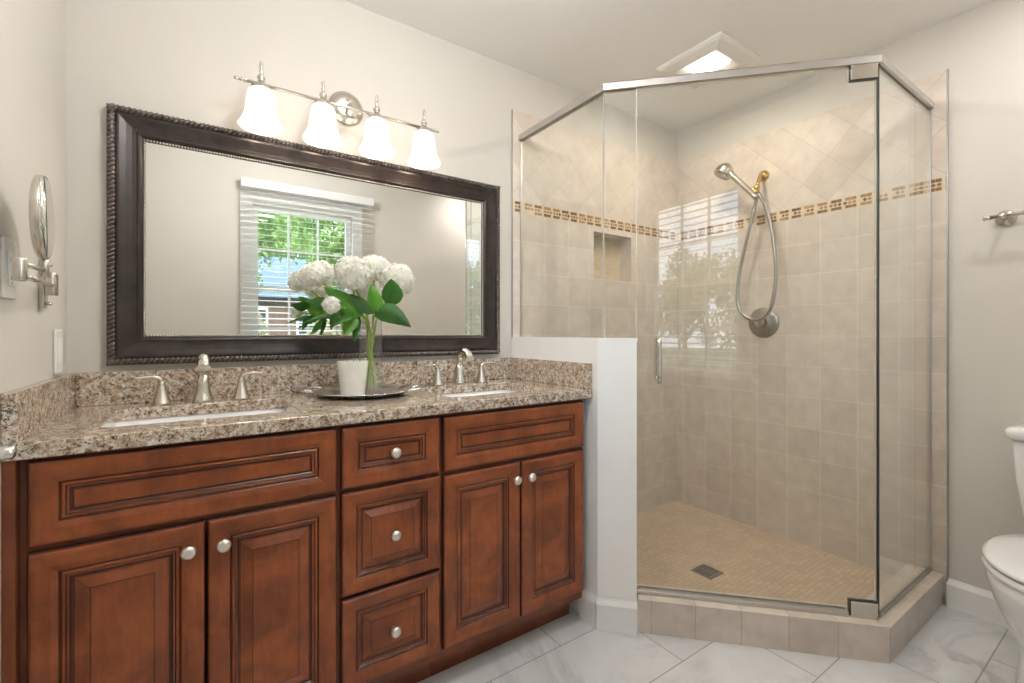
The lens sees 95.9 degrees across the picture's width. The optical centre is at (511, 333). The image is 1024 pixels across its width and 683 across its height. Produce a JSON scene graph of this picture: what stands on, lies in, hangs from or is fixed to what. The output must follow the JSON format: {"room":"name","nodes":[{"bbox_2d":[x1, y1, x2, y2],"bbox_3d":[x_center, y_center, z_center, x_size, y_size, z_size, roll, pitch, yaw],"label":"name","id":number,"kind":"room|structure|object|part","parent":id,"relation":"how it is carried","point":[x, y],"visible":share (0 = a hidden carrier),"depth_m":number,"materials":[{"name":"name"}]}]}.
{"room":"bathroom","nodes":[
{"label":"bathroom","id":0,"kind":"room"},
{"bbox_2d":[0,0,65,682],"bbox_3d":[-0.778,-0.087,0.473,0.120,2.439,2.080,0,0,-34],"label":"wall","id":1,"kind":"structure","parent":0,"point":[32,32],"depth_m":1.05,"materials":[{"name":"beige paint"}]},
{"bbox_2d":[0,236,15,299],"bbox_3d":[-1.012,-0.130,0.930,0.009,0.120,0.072,0,0,-34],"label":"outlet plate","id":2,"kind":"object","parent":1,"relation":"attached to","point":[7,246],"visible":0.87,"depth_m":0.92,"materials":[{"name":"white plastic"}]},
{"bbox_2d":[8,251,14,285],"bbox_3d":[-1.010,-0.130,0.932,0.003,0.068,0.034,0,0,-34],"label":"receptacle","id":3,"kind":"object","parent":2,"relation":"attached to","point":[11,254],"depth_m":0.92,"materials":[{"name":"white plastic"}]},
{"bbox_2d":[0,445,17,459],"bbox_3d":[-0.892,0.206,0.797,0.057,0.048,0.067,0,0,-34],"label":"towel holder","id":4,"kind":"object","parent":1,"relation":"attached to","point":[6,452],"visible":1,"depth_m":0.79,"materials":[{"name":"silver metal"}]},
{"bbox_2d":[12,175,57,308],"bbox_3d":[-1.021,-0.189,1.003,0.042,0.258,0.399,0,0,-40],"label":"magnifying mirror","id":5,"kind":"object","parent":1,"relation":"attached to","point":[41,209],"visible":1,"depth_m":0.91,"materials":[{"name":"silver metal"}]},
{"bbox_3d":[-0.993,-0.117,0.970,0.028,0.044,0.313,0,0,-34],"label":"arm","id":6,"kind":"part","parent":5,"relation":"part of","materials":[{"name":"silver metal"}]},
{"bbox_3d":[-0.930,-0.132,0.897,0.014,0.038,0.103,0,0,-24],"label":"arm","id":7,"kind":"part","parent":5,"relation":"part of","materials":[{"name":"silver metal"}]},
{"bbox_3d":[-1.146,-0.119,1.137,0.022,0.120,0.032,0,0,-34],"label":"wall plate","id":8,"kind":"part","parent":5,"relation":"part of","materials":[{"name":"silver metal"}]},
{"bbox_2d":[53,330,62,373],"bbox_3d":[-1.245,0.051,1.270,0.010,0.120,0.072,0,0,-34],"label":"switch plate","id":9,"kind":"object","parent":1,"relation":"attached to","point":[57,334],"visible":1,"depth_m":1.25,"materials":[{"name":"white plastic"}]},
{"bbox_2d":[66,0,676,372],"bbox_3d":[-0.156,-0.087,2.233,3.137,2.439,0.120,0,0,-34],"label":"wall","id":10,"kind":"structure","parent":0,"point":[181,59],"depth_m":1.69,"materials":[{"name":"beige paint"}]},
{"bbox_2d":[76,357,509,406],"bbox_3d":[-0.652,0.168,1.808,1.550,0.101,0.020,0,0,-34],"label":"backsplash","id":11,"kind":"structure","parent":10,"relation":"attached to","point":[111,387],"depth_m":1.63,"materials":[{"name":"stone"}]},
{"bbox_2d":[106,103,500,365],"bbox_3d":[-0.646,-0.300,1.804,1.419,0.798,0.032,0,0,-34],"label":"framed mirror","id":12,"kind":"object","parent":10,"relation":"attached to","point":[211,229],"visible":0.97,"depth_m":1.65,"materials":[{"name":"brown wood"}]},
{"bbox_2d":[146,142,481,334],"bbox_3d":[-0.652,-0.300,1.813,1.233,0.612,0.008,0,0,-34],"label":"mirror glass","id":13,"kind":"object","parent":12,"relation":"attached to","point":[230,235],"depth_m":1.68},
{"bbox_2d":[233,61,440,169],"bbox_3d":[-0.616,-0.815,1.724,0.730,0.264,0.197,0,0,-34],"label":"vanity light","id":14,"kind":"object","parent":10,"relation":"attached to","point":[259,116],"visible":1,"depth_m":1.70,"materials":[{"name":"white glass"}]},
{"bbox_3d":[-0.834,-0.746,1.538,0.131,0.127,0.131,0,0,33],"label":"lamp shade","id":15,"kind":"part","parent":14,"relation":"part of","materials":[{"name":"white glass"}]},
{"bbox_3d":[-0.674,-0.746,1.648,0.131,0.127,0.131,0,0,33],"label":"lamp shade","id":16,"kind":"part","parent":14,"relation":"part of","materials":[{"name":"white glass"}]},
{"bbox_3d":[-0.514,-0.746,1.757,0.131,0.127,0.131,0,0,33],"label":"lamp shade","id":17,"kind":"part","parent":14,"relation":"part of","materials":[{"name":"white glass"}]},
{"bbox_3d":[-0.355,-0.746,1.866,0.131,0.127,0.131,0,0,33],"label":"lamp shade","id":18,"kind":"part","parent":14,"relation":"part of","materials":[{"name":"white glass"}]},
{"bbox_2d":[512,109,676,512],"bbox_3d":[0.537,-0.006,2.631,1.303,2.178,0.009,0,0,-34],"label":"tile","id":19,"kind":"structure","parent":10,"relation":"attached to","point":[563,166],"depth_m":2.62,"materials":[{"name":"beige tile"}]},
{"bbox_2d":[593,230,631,282],"bbox_3d":[0.555,-0.435,2.697,0.320,0.275,0.096,0,0,-34],"label":"shower niche","id":20,"kind":"object","parent":10,"relation":"attached to","point":[617,248],"depth_m":2.76,"materials":[{"name":"beige tile"}]},
{"bbox_2d":[511,339,636,612],"bbox_3d":[0.267,0.582,2.029,0.180,1.101,0.694,0,0,-34],"label":"wall","id":21,"kind":"structure","parent":0,"point":[609,447],"depth_m":1.77,"materials":[{"name":"white paint"}]},
{"bbox_2d":[512,337,636,340],"bbox_3d":[0.270,0.025,2.025,0.183,0.012,0.689,0,0,-34],"label":"trim","id":22,"kind":"structure","parent":21,"relation":"on","point":[514,338],"depth_m":1.90,"materials":[{"name":"white paint"}]},
{"bbox_2d":[579,588,636,634],"bbox_3d":[0.361,1.073,1.776,0.231,0.118,0.057,0,0,28],"label":"baseboard","id":23,"kind":"structure","parent":21,"relation":"attached to","point":[604,614],"depth_m":1.76,"materials":[{"name":"white paint"}]},
{"bbox_2d":[344,0,991,131],"bbox_3d":[0.432,-1.357,1.376,3.137,0.100,2.200,0,0,-34],"label":"ceiling","id":24,"kind":"structure","parent":0,"point":[578,46],"depth_m":2.01,"materials":[{"name":"paint"}]},
{"bbox_2d":[656,31,759,88],"bbox_3d":[0.940,-1.291,2.227,0.320,0.030,0.340,0,0,-34],"label":"recessed light","id":25,"kind":"object","parent":24,"relation":"in","point":[720,51],"visible":0.81,"depth_m":2.16,"materials":[{"name":"white plastic"}]},
{"bbox_2d":[418,604,1017,682],"bbox_3d":[0.432,1.183,1.376,3.137,0.100,2.200,0,0,-34],"label":"floor","id":26,"kind":"structure","parent":0,"point":[954,646],"depth_m":1.59,"materials":[{"name":"tile"}]},
{"bbox_2d":[1,426,336,682],"bbox_3d":[-0.887,0.693,1.305,0.639,0.880,0.580,0,0,-34],"label":"vanity cabinet","id":27,"kind":"object","parent":26,"relation":"on","point":[212,560],"visible":0.96,"depth_m":1.07,"materials":[{"name":"brown wood"}]},
{"bbox_3d":[-0.856,0.721,1.019,0.300,0.549,0.020,0,0,-34],"label":"door","id":28,"kind":"part","parent":27,"relation":"part of","materials":[{"name":"brown wood"}]},
{"bbox_3d":[-0.732,0.348,1.104,0.600,0.175,0.020,0,0,-34],"label":"false drawer","id":29,"kind":"part","parent":27,"relation":"part of","materials":[{"name":"brown wood"}]},
{"bbox_3d":[-0.747,0.505,1.068,0.032,0.032,0.031,0,0,-34],"label":"knob","id":30,"kind":"part","parent":27,"relation":"part of","materials":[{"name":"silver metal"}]},
{"bbox_3d":[-0.690,0.506,1.107,0.032,0.032,0.031,0,0,-34],"label":"knob","id":31,"kind":"part","parent":27,"relation":"part of","materials":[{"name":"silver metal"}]},
{"bbox_3d":[-0.607,0.721,1.190,0.297,0.549,0.020,0,0,-34],"label":"door","id":32,"kind":"part","parent":27,"relation":"part of","materials":[{"name":"brown wood"}]},
{"bbox_2d":[1,357,591,461],"bbox_3d":[-0.501,0.185,1.582,1.590,0.135,0.563,0,0,-34],"label":"countertop","id":33,"kind":"structure","parent":27,"relation":"on","point":[67,413],"depth_m":1.42,"materials":[{"name":"brown stone"}]},
{"bbox_2d":[134,353,263,405],"bbox_3d":[-0.970,0.141,1.453,0.341,0.155,0.136,0,0,-34],"label":"widespread faucet","id":34,"kind":"object","parent":33,"relation":"on","point":[203,393],"visible":1,"depth_m":1.46,"materials":[{"name":"silver metal"}]},
{"bbox_3d":[-1.091,0.173,1.409,0.091,0.091,0.053,0,0,-34],"label":"handle","id":35,"kind":"part","parent":34,"relation":"part of","materials":[{"name":"silver metal"}]},
{"bbox_3d":[-0.970,0.141,1.453,0.059,0.155,0.136,0,0,-34],"label":"spout","id":36,"kind":"part","parent":34,"relation":"part of","materials":[{"name":"silver metal"}]},
{"bbox_3d":[-0.885,0.173,1.550,0.091,0.091,0.053,0,0,-34],"label":"handle","id":37,"kind":"part","parent":34,"relation":"part of","materials":[{"name":"silver metal"}]},
{"bbox_2d":[112,408,286,426],"bbox_3d":[-0.864,0.320,1.312,0.466,0.135,0.352,0,0,-34],"label":"undermount sink","id":38,"kind":"object","parent":33,"relation":"in","point":[273,410],"visible":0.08,"depth_m":1.43,"materials":[{"name":"white ceramic"}]},
{"bbox_2d":[300,384,424,398],"bbox_3d":[-0.528,0.204,1.648,0.349,0.027,0.343,0,0,40],"label":"serving tray","id":39,"kind":"object","parent":33,"relation":"on","point":[389,390],"visible":0.9,"depth_m":1.65,"materials":[{"name":"silver metal"}]},
{"bbox_3d":[-0.716,0.199,1.635,0.055,0.016,0.112,0,0,-4],"label":"handle","id":40,"kind":"part","parent":39,"relation":"part of","materials":[{"name":"silver metal"}]},
{"bbox_2d":[337,360,368,395],"bbox_3d":[-0.552,0.154,1.603,0.105,0.122,0.105,0,0,-34],"label":"candle jar","id":41,"kind":"object","parent":39,"relation":"on","point":[352,374],"visible":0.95,"depth_m":1.56,"materials":[{"name":"white glass"}]},
{"bbox_2d":[358,320,382,392],"bbox_3d":[-0.519,0.084,1.696,0.085,0.262,0.085,0,0,-34],"label":"glass vase","id":42,"kind":"object","parent":39,"relation":"on","point":[361,320],"visible":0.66,"depth_m":1.68,"materials":[{"name":"clear glass"}]},
{"bbox_2d":[297,260,376,387],"bbox_3d":[-0.626,-0.029,1.622,0.257,0.461,0.154,0,0,4],"label":"hydrangea","id":43,"kind":"object","parent":42,"relation":"in","point":[319,274],"visible":0.95,"depth_m":1.60,"materials":[{"name":"white plant"}]},
{"bbox_3d":[-0.590,0.007,1.669,0.196,0.389,0.020,0,0,-13],"label":"stem","id":44,"kind":"part","parent":43,"relation":"part of","materials":[{"name":"green plant"}]},
{"bbox_2d":[321,296,369,386],"bbox_3d":[-0.551,0.041,1.590,0.078,0.322,0.256,0,0,25],"label":"hydrangea","id":45,"kind":"object","parent":42,"relation":"in","point":[331,305],"visible":0.89,"depth_m":1.54,"materials":[{"name":"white plant"}]},
{"bbox_3d":[-0.550,0.055,1.615,0.021,0.293,0.216,0,0,14],"label":"stem","id":46,"kind":"part","parent":45,"relation":"part of","materials":[{"name":"green plant"}]},
{"bbox_2d":[324,255,376,386],"bbox_3d":[-0.524,-0.032,1.609,0.122,0.468,0.217,0,0,27],"label":"hydrangea","id":47,"kind":"object","parent":42,"relation":"in","point":[348,274],"visible":1,"depth_m":1.56,"materials":[{"name":"white plant"}]},
{"bbox_3d":[-0.525,0.016,1.648,0.011,0.371,0.151,0,0,14],"label":"stem","id":48,"kind":"part","parent":47,"relation":"part of","materials":[{"name":"green plant"}]},
{"bbox_2d":[359,254,393,388],"bbox_3d":[-0.494,-0.047,1.708,0.144,0.498,0.242,0,0,-34],"label":"hydrangea","id":49,"kind":"object","parent":42,"relation":"in","point":[375,264],"visible":0.6,"depth_m":1.69,"materials":[{"name":"white plant"}]},
{"bbox_3d":[-0.519,-0.006,1.710,0.013,0.415,0.084,0,0,0],"label":"stem","id":50,"kind":"part","parent":49,"relation":"part of","materials":[{"name":"green plant"}]},
{"bbox_2d":[366,262,415,385],"bbox_3d":[-0.448,-0.031,1.694,0.179,0.465,0.206,0,0,-6],"label":"hydrangea","id":51,"kind":"object","parent":42,"relation":"in","point":[395,282],"visible":0.97,"depth_m":1.62,"materials":[{"name":"white plant"}]},
{"bbox_3d":[-0.487,0.015,1.707,0.117,0.373,0.020,0,0,-29],"label":"stem","id":52,"kind":"part","parent":51,"relation":"part of","materials":[{"name":"green plant"}]},
{"bbox_3d":[-0.340,0.199,1.661,0.055,0.016,0.112,0,0,-4],"label":"handle","id":53,"kind":"part","parent":39,"relation":"part of","materials":[{"name":"silver metal"}]},
{"bbox_2d":[424,348,494,385],"bbox_3d":[-0.206,0.141,1.976,0.341,0.155,0.136,0,0,-34],"label":"widespread faucet","id":54,"kind":"object","parent":33,"relation":"on","point":[459,378],"visible":1,"depth_m":1.99,"materials":[{"name":"silver metal"}]},
{"bbox_3d":[-0.328,0.173,1.933,0.091,0.091,0.053,0,0,-34],"label":"handle","id":55,"kind":"part","parent":54,"relation":"part of","materials":[{"name":"silver metal"}]},
{"bbox_3d":[-0.206,0.141,1.976,0.059,0.155,0.136,0,0,-34],"label":"spout","id":56,"kind":"part","parent":54,"relation":"part of","materials":[{"name":"silver metal"}]},
{"bbox_3d":[-0.122,0.173,2.074,0.091,0.091,0.053,0,0,-34],"label":"handle","id":57,"kind":"part","parent":54,"relation":"part of","materials":[{"name":"silver metal"}]},
{"bbox_2d":[442,390,515,396],"bbox_3d":[-0.120,0.320,1.818,0.466,0.135,0.352,0,0,-34],"label":"undermount sink","id":58,"kind":"object","parent":33,"relation":"in","point":[492,391],"visible":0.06,"depth_m":1.99,"materials":[{"name":"white ceramic"}]},
{"bbox_2d":[337,415,438,682],"bbox_3d":[-0.495,0.692,1.574,0.309,0.879,0.580,0,0,-34],"label":"vanity cabinet","id":59,"kind":"object","parent":26,"relation":"on","point":[388,470],"visible":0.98,"depth_m":1.35,"materials":[{"name":"brown wood"}]},
{"bbox_3d":[-0.352,0.869,1.365,0.298,0.254,0.020,0,0,-34],"label":"drawer","id":60,"kind":"part","parent":59,"relation":"part of","materials":[{"name":"brown wood"}]},
{"bbox_3d":[-0.352,0.589,1.365,0.298,0.288,0.020,0,0,-34],"label":"drawer","id":61,"kind":"part","parent":59,"relation":"part of","materials":[{"name":"brown wood"}]},
{"bbox_3d":[-0.352,0.348,1.365,0.298,0.173,0.020,0,0,-34],"label":"drawer","id":62,"kind":"part","parent":59,"relation":"part of","materials":[{"name":"brown wood"}]},
{"bbox_3d":[-0.340,0.869,1.347,0.032,0.032,0.031,0,0,-34],"label":"knob","id":63,"kind":"part","parent":59,"relation":"part of","materials":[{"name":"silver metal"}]},
{"bbox_3d":[-0.340,0.589,1.347,0.032,0.032,0.031,0,0,-34],"label":"knob","id":64,"kind":"part","parent":59,"relation":"part of","materials":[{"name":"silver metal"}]},
{"bbox_3d":[-0.340,0.348,1.347,0.032,0.032,0.031,0,0,-34],"label":"knob","id":65,"kind":"part","parent":59,"relation":"part of","materials":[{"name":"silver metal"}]},
{"bbox_2d":[429,399,582,676],"bbox_3d":[-0.116,0.692,1.834,0.609,0.879,0.580,0,0,-34],"label":"vanity cabinet","id":66,"kind":"object","parent":26,"relation":"on","point":[511,478],"visible":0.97,"depth_m":1.59,"materials":[{"name":"brown wood"}]},
{"bbox_3d":[-0.097,0.722,1.540,0.296,0.547,0.020,0,0,-34],"label":"door","id":67,"kind":"part","parent":66,"relation":"part of","materials":[{"name":"brown wood"}]},
{"bbox_3d":[0.028,0.350,1.625,0.597,0.174,0.020,0,0,-34],"label":"false drawer","id":68,"kind":"part","parent":66,"relation":"part of","materials":[{"name":"brown wood"}]},
{"bbox_3d":[0.016,0.506,1.592,0.032,0.032,0.031,0,0,-34],"label":"knob","id":69,"kind":"part","parent":66,"relation":"part of","materials":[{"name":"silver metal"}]},
{"bbox_3d":[0.067,0.506,1.627,0.032,0.032,0.031,0,0,-34],"label":"knob","id":70,"kind":"part","parent":66,"relation":"part of","materials":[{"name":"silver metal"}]},
{"bbox_3d":[0.151,0.722,1.710,0.298,0.547,0.020,0,0,-34],"label":"door","id":71,"kind":"part","parent":66,"relation":"part of","materials":[{"name":"brown wood"}]},
{"bbox_2d":[637,563,943,663],"bbox_3d":[1.152,1.069,1.754,1.345,0.126,0.384,0,0,-8],"label":"shower curb","id":72,"kind":"object","parent":26,"relation":"on","point":[881,640],"visible":0.78,"depth_m":1.68,"materials":[{"name":"beige tile"}]},
{"bbox_2d":[519,53,933,619],"bbox_3d":[0.868,0.012,1.905,1.780,1.988,0.471,0,0,11],"label":"shower enclosure","id":73,"kind":"object","parent":72,"relation":"on","point":[861,68],"visible":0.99,"depth_m":1.73,"materials":[{"name":"silver glass"}]},
{"bbox_3d":[0.203,-0.466,2.056,0.009,0.969,0.560,0,0,-34],"label":"glass panel","id":74,"kind":"part","parent":73,"relation":"part of","materials":[{"name":"clear glass"}]},
{"bbox_3d":[0.562,0.102,1.780,0.017,0.177,0.115,0,0,12],"label":"handle","id":75,"kind":"part","parent":73,"relation":"part of","materials":[{"name":"silver metal"}]},
{"bbox_3d":[0.871,-0.967,1.919,1.780,0.032,0.441,0,0,11],"label":"header rail","id":76,"kind":"part","parent":73,"relation":"part of","materials":[{"name":"silver metal"}]},
{"bbox_3d":[0.841,0.995,1.723,0.726,0.023,0.026,0,0,12],"label":"threshold rail","id":77,"kind":"part","parent":73,"relation":"part of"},
{"bbox_3d":[0.883,0.022,1.715,0.816,1.937,0.009,0,0,12],"label":"glass door","id":78,"kind":"part","parent":73,"relation":"part of","materials":[{"name":"clear glass"}]},
{"bbox_3d":[1.534,0.022,1.800,0.581,1.945,0.009,0,0,-34],"label":"glass panel","id":79,"kind":"part","parent":73,"relation":"part of","materials":[{"name":"clear glass"}]},
{"bbox_2d":[981,421,1023,682],"bbox_3d":[1.732,0.731,1.394,0.721,0.802,0.406,0,0,-34],"label":"toilet","id":80,"kind":"object","parent":26,"relation":"on","point":[1002,556],"visible":1,"depth_m":1.40,"materials":[{"name":"white ceramic"}]},
{"bbox_3d":[1.636,0.708,1.329,0.489,0.019,0.406,0,0,-34],"label":"seat","id":81,"kind":"part","parent":80,"relation":"part of","materials":[{"name":"white ceramic"}]},
{"bbox_3d":[1.639,0.683,1.331,0.492,0.022,0.404,0,0,-34],"label":"lid","id":82,"kind":"part","parent":80,"relation":"part of","materials":[{"name":"white ceramic"}]},
{"bbox_3d":[1.669,0.925,1.351,0.558,0.414,0.398,0,0,-34],"label":"bowl","id":83,"kind":"part","parent":80,"relation":"part of","materials":[{"name":"white ceramic"}]},
{"bbox_3d":[1.930,0.350,1.531,0.239,0.040,0.386,0,0,-34],"label":"tank lid","id":84,"kind":"part","parent":80,"relation":"part of","materials":[{"name":"white ceramic"}]},
{"bbox_3d":[1.937,0.544,1.535,0.215,0.346,0.356,0,0,-34],"label":"tank","id":85,"kind":"part","parent":80,"relation":"part of","materials":[{"name":"white ceramic"}]},
{"bbox_2d":[637,500,893,604],"bbox_3d":[0.916,1.107,2.177,1.192,0.049,1.186,0,0,-34],"label":"floor","id":86,"kind":"structure","parent":0,"point":[674,538],"depth_m":2.18,"materials":[{"name":"beige tile"}]},
{"bbox_2d":[690,563,723,579],"bbox_3d":[0.883,1.080,2.095,0.100,0.004,0.100,0,0,-34],"label":"shower drain","id":87,"kind":"object","parent":86,"relation":"on","point":[704,570],"visible":1,"depth_m":2.09,"materials":[{"name":"grey metal"}]},
{"bbox_2d":[677,0,1023,604],"bbox_3d":[1.710,-0.087,2.180,0.120,2.439,2.080,0,0,-34],"label":"wall","id":88,"kind":"structure","parent":0,"point":[981,47],"depth_m":1.86,"materials":[{"name":"beige paint"}]},
{"bbox_2d":[677,69,948,592],"bbox_3d":[1.442,0.018,2.456,0.009,2.228,1.305,0,0,-34],"label":"tile","id":89,"kind":"structure","parent":88,"relation":"attached to","point":[775,433],"depth_m":2.30,"materials":[{"name":"beige tile"}]},
{"bbox_2d":[714,163,777,321],"bbox_3d":[1.279,-0.504,2.534,0.316,0.885,0.139,0,0,33],"label":"shower","id":90,"kind":"object","parent":89,"relation":"attached to","point":[724,171],"visible":1,"depth_m":2.50,"materials":[{"name":"silver metal"}]},
{"bbox_3d":[1.254,-0.807,2.519,0.161,0.184,0.043,0,0,38],"label":"handle","id":91,"kind":"part","parent":90,"relation":"part of","materials":[{"name":"silver metal"}]},
{"bbox_3d":[1.345,-0.841,2.512,0.088,0.105,0.062,0,0,-34],"label":"shower arm","id":92,"kind":"part","parent":90,"relation":"part of","materials":[{"name":"gold metal"}]},
{"bbox_2d":[748,308,779,337],"bbox_3d":[1.356,-0.058,2.519,0.062,0.166,0.166,0,0,-34],"label":"shower valve","id":93,"kind":"object","parent":89,"relation":"attached to","point":[765,328],"visible":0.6,"depth_m":2.51,"materials":[{"name":"silver metal"}]},
{"bbox_3d":[1.359,-0.079,2.499,0.045,0.096,0.090,0,0,-34],"label":"lever","id":94,"kind":"part","parent":93,"relation":"part of","materials":[{"name":"silver metal"}]},
{"bbox_2d":[946,578,1009,628],"bbox_3d":[1.991,1.075,1.651,0.014,0.115,0.651,0,0,-34],"label":"baseboard","id":95,"kind":"structure","parent":88,"relation":"attached to","point":[977,602],"depth_m":1.85,"materials":[{"name":"white paint"}]},
{"bbox_2d":[982,210,1023,225],"bbox_3d":[1.983,-0.443,1.603,0.081,0.060,0.487,0,0,-34],"label":"towel bar","id":96,"kind":"object","parent":88,"relation":"attached to","point":[1004,218],"visible":1,"depth_m":1.76,"materials":[{"name":"silver metal"}]},
{"bbox_3d":[1.875,-0.443,1.762,0.080,0.060,0.060,0,0,-34],"label":"post","id":97,"kind":"part","parent":96,"relation":"part of","materials":[{"name":"silver metal"}]}
]}

